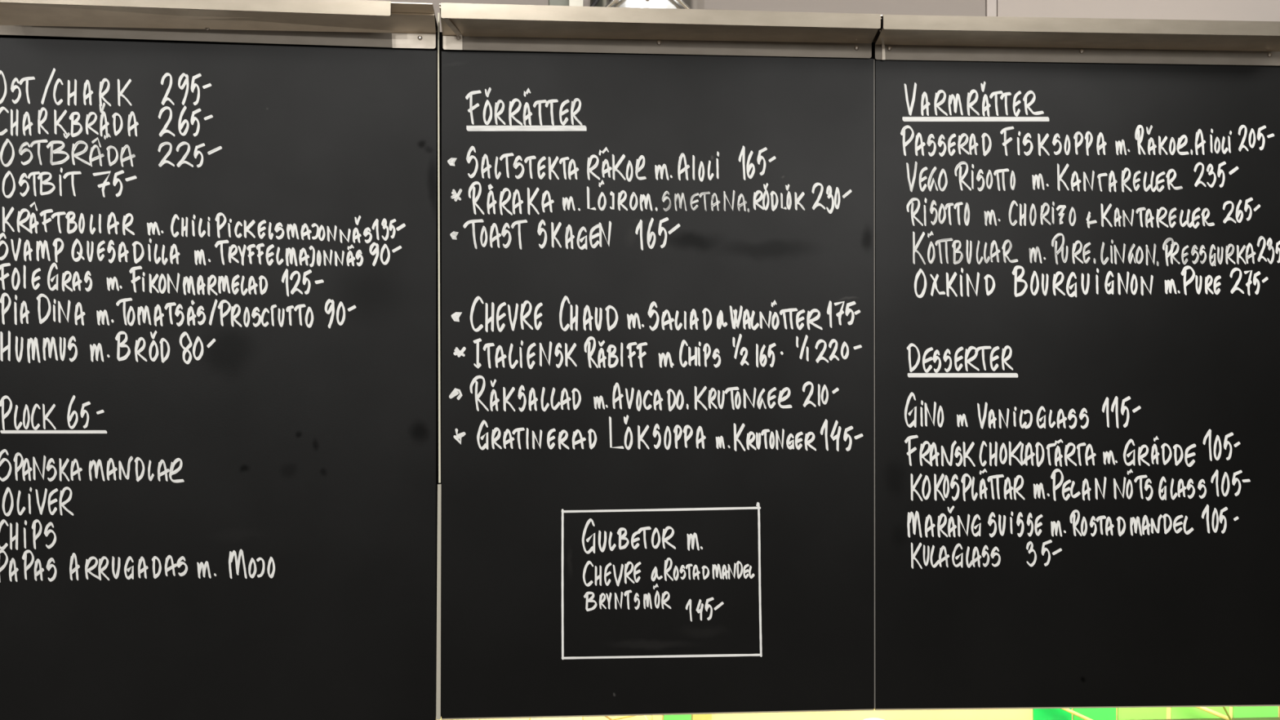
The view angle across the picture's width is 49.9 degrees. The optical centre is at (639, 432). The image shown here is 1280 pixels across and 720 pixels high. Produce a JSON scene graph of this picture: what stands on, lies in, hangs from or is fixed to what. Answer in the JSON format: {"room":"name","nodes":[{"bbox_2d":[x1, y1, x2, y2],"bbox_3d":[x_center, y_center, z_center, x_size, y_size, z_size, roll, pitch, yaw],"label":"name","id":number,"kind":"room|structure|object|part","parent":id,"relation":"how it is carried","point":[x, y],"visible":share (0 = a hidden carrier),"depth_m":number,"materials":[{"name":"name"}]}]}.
{"room":"restaurant","nodes":[
{"label":"restaurant","id":0,"kind":"room"},
{"bbox_2d":[0,31,1279,66],"bbox_3d":[0.045,-0.158,3.182,3.600,1.487,0.084,0,0,-5],"label":"wall","id":1,"kind":"structure","parent":0,"point":[440,33],"depth_m":3.09,"materials":[{"name":"black"}]},
{"bbox_2d":[0,37,436,719],"bbox_3d":[-0.942,-0.107,3.051,0.974,1.511,0.018,0,0,-5],"label":"menu board","id":2,"kind":"object","parent":1,"relation":"attached to","point":[218,262],"visible":1,"depth_m":3.04,"materials":[{"name":"black"}]},
{"bbox_2d":[0,0,437,48],"bbox_3d":[-0.950,-0.895,3.134,0.976,0.075,0.420,0,0,-5],"label":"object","id":3,"kind":"object","parent":1,"relation":"attached to","point":[342,23],"visible":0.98,"depth_m":3.02,"materials":[{"name":"silver"}]},
{"bbox_3d":[-0.943,-0.874,3.039,0.976,0.034,0.002,0,0,-5],"label":"plate","id":4,"kind":"part","parent":3,"relation":"part of","materials":[{"name":"metal"}]},
{"bbox_2d":[435,484,441,719],"bbox_3d":[-0.451,0.379,3.088,0.011,0.528,0.015,0,0,-5],"label":"trim","id":5,"kind":"structure","parent":1,"relation":"attached to","point":[439,486],"depth_m":3.08,"materials":[{"name":"silver metal"}]},
{"bbox_2d":[437,13,439,53],"bbox_3d":[-0.453,-0.897,3.096,0.004,0.090,0.016,0,0,-5],"label":"trim","id":6,"kind":"structure","parent":1,"relation":"attached to","point":[438,14],"depth_m":3.09,"materials":[{"name":"silver metal"}]},
{"bbox_2d":[433,48,444,716],"bbox_3d":[-0.452,-0.111,3.099,0.026,1.502,0.001,0,0,-5],"label":"trim","id":7,"kind":"structure","parent":1,"relation":"attached to","point":[440,51],"depth_m":3.10,"materials":[{"name":"black metal"}]},
{"bbox_2d":[437,53,440,482],"bbox_3d":[-0.451,-0.369,3.090,0.007,0.963,0.012,0,0,-5],"label":"trim","id":8,"kind":"structure","parent":1,"relation":"attached to","point":[438,102],"depth_m":3.08,"materials":[{"name":"silver metal"}]},
{"bbox_2d":[441,51,874,719],"bbox_3d":[0.046,-0.108,3.131,0.986,1.503,0.018,0,0,-5],"label":"menu board","id":9,"kind":"object","parent":1,"relation":"attached to","point":[657,271],"visible":1,"depth_m":3.12,"materials":[{"name":"black"}]},
{"bbox_3d":[0.051,0.336,3.123,0.458,0.354,0.001,0,0,-5],"label":"drawn frame","id":10,"kind":"part","parent":9,"relation":"part of","materials":[{"name":"white paint"}]},
{"bbox_2d":[873,59,875,708],"bbox_3d":[0.539,-0.112,3.170,0.004,1.492,0.012,0,0,-5],"label":"trim","id":11,"kind":"structure","parent":1,"relation":"attached to","point":[873,60],"depth_m":3.16,"materials":[{"name":"grey metal"}]},
{"bbox_2d":[872,14,1279,66],"bbox_3d":[1.042,-0.893,3.294,1.046,0.077,0.420,0,0,-5],"label":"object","id":12,"kind":"object","parent":1,"relation":"attached to","point":[899,37],"visible":0.99,"depth_m":3.16,"materials":[{"name":"silver"}]},
{"bbox_3d":[1.055,-0.875,3.200,1.036,0.040,0.002,0,0,-5],"label":"plate","id":13,"kind":"part","parent":12,"relation":"part of","materials":[{"name":"metal"}]},
{"bbox_2d":[874,60,1279,710],"bbox_3d":[1.058,-0.109,3.212,1.037,1.507,0.018,0,0,-5],"label":"menu board","id":14,"kind":"object","parent":1,"relation":"attached to","point":[1077,265],"visible":1,"depth_m":3.20,"materials":[{"name":"black chalkboard"},{"name":"white paint"},{"name":"metal"}]},
{"bbox_2d":[368,0,1279,31],"bbox_3d":[-0.030,-1.400,3.488,10.000,1.400,0.102,0,0,-5],"label":"wall","id":15,"kind":"structure","parent":0,"point":[1195,10],"depth_m":3.52,"materials":[{"name":"paint"}]},
{"bbox_2d":[439,2,883,58],"bbox_3d":[0.037,-0.891,3.213,0.976,0.070,0.420,0,0,-5],"label":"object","id":16,"kind":"object","parent":15,"relation":"attached to","point":[464,26],"visible":1,"depth_m":3.08,"materials":[{"name":"silver"}]},
{"bbox_2d":[548,0,583,6],"bbox_3d":[-0.172,-0.985,3.179,0.078,0.110,0.134,0,0,-5],"label":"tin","id":17,"kind":"object","parent":16,"relation":"on","point":[551,2],"visible":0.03,"depth_m":3.12,"materials":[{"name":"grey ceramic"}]},
{"bbox_2d":[589,0,599,6],"bbox_3d":[-0.103,-0.983,3.107,0.056,0.103,0.028,0,0,-39],"label":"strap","id":18,"kind":"object","parent":16,"relation":"on","point":[594,2],"visible":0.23,"depth_m":3.10,"materials":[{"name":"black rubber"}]},
{"bbox_2d":[588,0,704,9],"bbox_3d":[0.015,-1.006,3.216,0.280,0.157,0.292,0,0,-5],"label":"stock pot","id":19,"kind":"object","parent":16,"relation":"on","point":[670,4],"visible":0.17,"depth_m":3.10,"materials":[{"name":"silver metal"}]},
{"bbox_3d":[0.015,-0.974,3.093,0.208,0.053,0.048,0,0,0],"label":"wire handle","id":20,"kind":"part","parent":19,"relation":"part of","materials":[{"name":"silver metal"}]},
{"bbox_3d":[0.045,-0.875,3.119,0.976,0.036,0.002,0,0,-5],"label":"plate","id":21,"kind":"part","parent":16,"relation":"part of","materials":[{"name":"metal"}]},
{"bbox_2d":[985,0,996,16],"bbox_3d":[0.892,-1.400,3.560,0.025,1.400,0.106,0,0,-5],"label":"trim","id":22,"kind":"structure","parent":15,"relation":"attached to","point":[990,5],"depth_m":3.51,"materials":[{"name":"beige"}]},
{"bbox_2d":[439,706,1279,719],"bbox_3d":[0.034,0.799,3.320,3.600,0.392,0.106,0,0,-5],"label":"wall","id":23,"kind":"structure","parent":0,"point":[1166,713],"depth_m":3.34,"materials":[{"name":"paint"}]},
{"bbox_2d":[1137,716,1279,719],"bbox_3d":[0.045,0.720,3.185,3.600,0.040,0.162,0,0,-5],"label":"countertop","id":24,"kind":"structure","parent":23,"relation":"attached to","point":[1233,718],"depth_m":3.36,"materials":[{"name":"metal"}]},
{"bbox_2d":[608,715,634,719],"bbox_3d":[-0.091,0.680,3.233,0.220,0.044,0.004,0,0,-5],"label":"stalk","id":25,"kind":"object","parent":24,"relation":"on","point":[625,717],"visible":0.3,"depth_m":3.24,"materials":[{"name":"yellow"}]},
{"bbox_2d":[863,717,884,719],"bbox_3d":[0.549,0.685,3.224,0.061,0.030,0.061,0,0,-5],"label":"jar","id":26,"kind":"object","parent":24,"relation":"on","point":[869,718],"visible":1,"depth_m":3.22,"materials":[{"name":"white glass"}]},
{"bbox_2d":[1061,708,1092,719],"bbox_3d":[1.040,0.673,3.324,0.118,0.061,0.008,0,0,-5],"label":"straw","id":27,"kind":"object","parent":24,"relation":"on","point":[1068,710],"visible":0.56,"depth_m":3.32,"materials":[{"name":"yellow"}]},
{"bbox_2d":[1195,706,1231,719],"bbox_3d":[1.379,0.675,3.351,0.126,0.059,0.010,0,0,-5],"label":"straw","id":28,"kind":"object","parent":24,"relation":"on","point":[1204,708],"visible":0.61,"depth_m":3.35,"materials":[{"name":"yellow"}]},
{"bbox_2d":[1222,706,1231,719],"bbox_3d":[1.422,0.672,3.345,0.035,0.058,0.005,0,0,-5],"label":"stalk","id":29,"kind":"object","parent":24,"relation":"on","point":[1224,708],"visible":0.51,"depth_m":3.34,"materials":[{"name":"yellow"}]}
]}

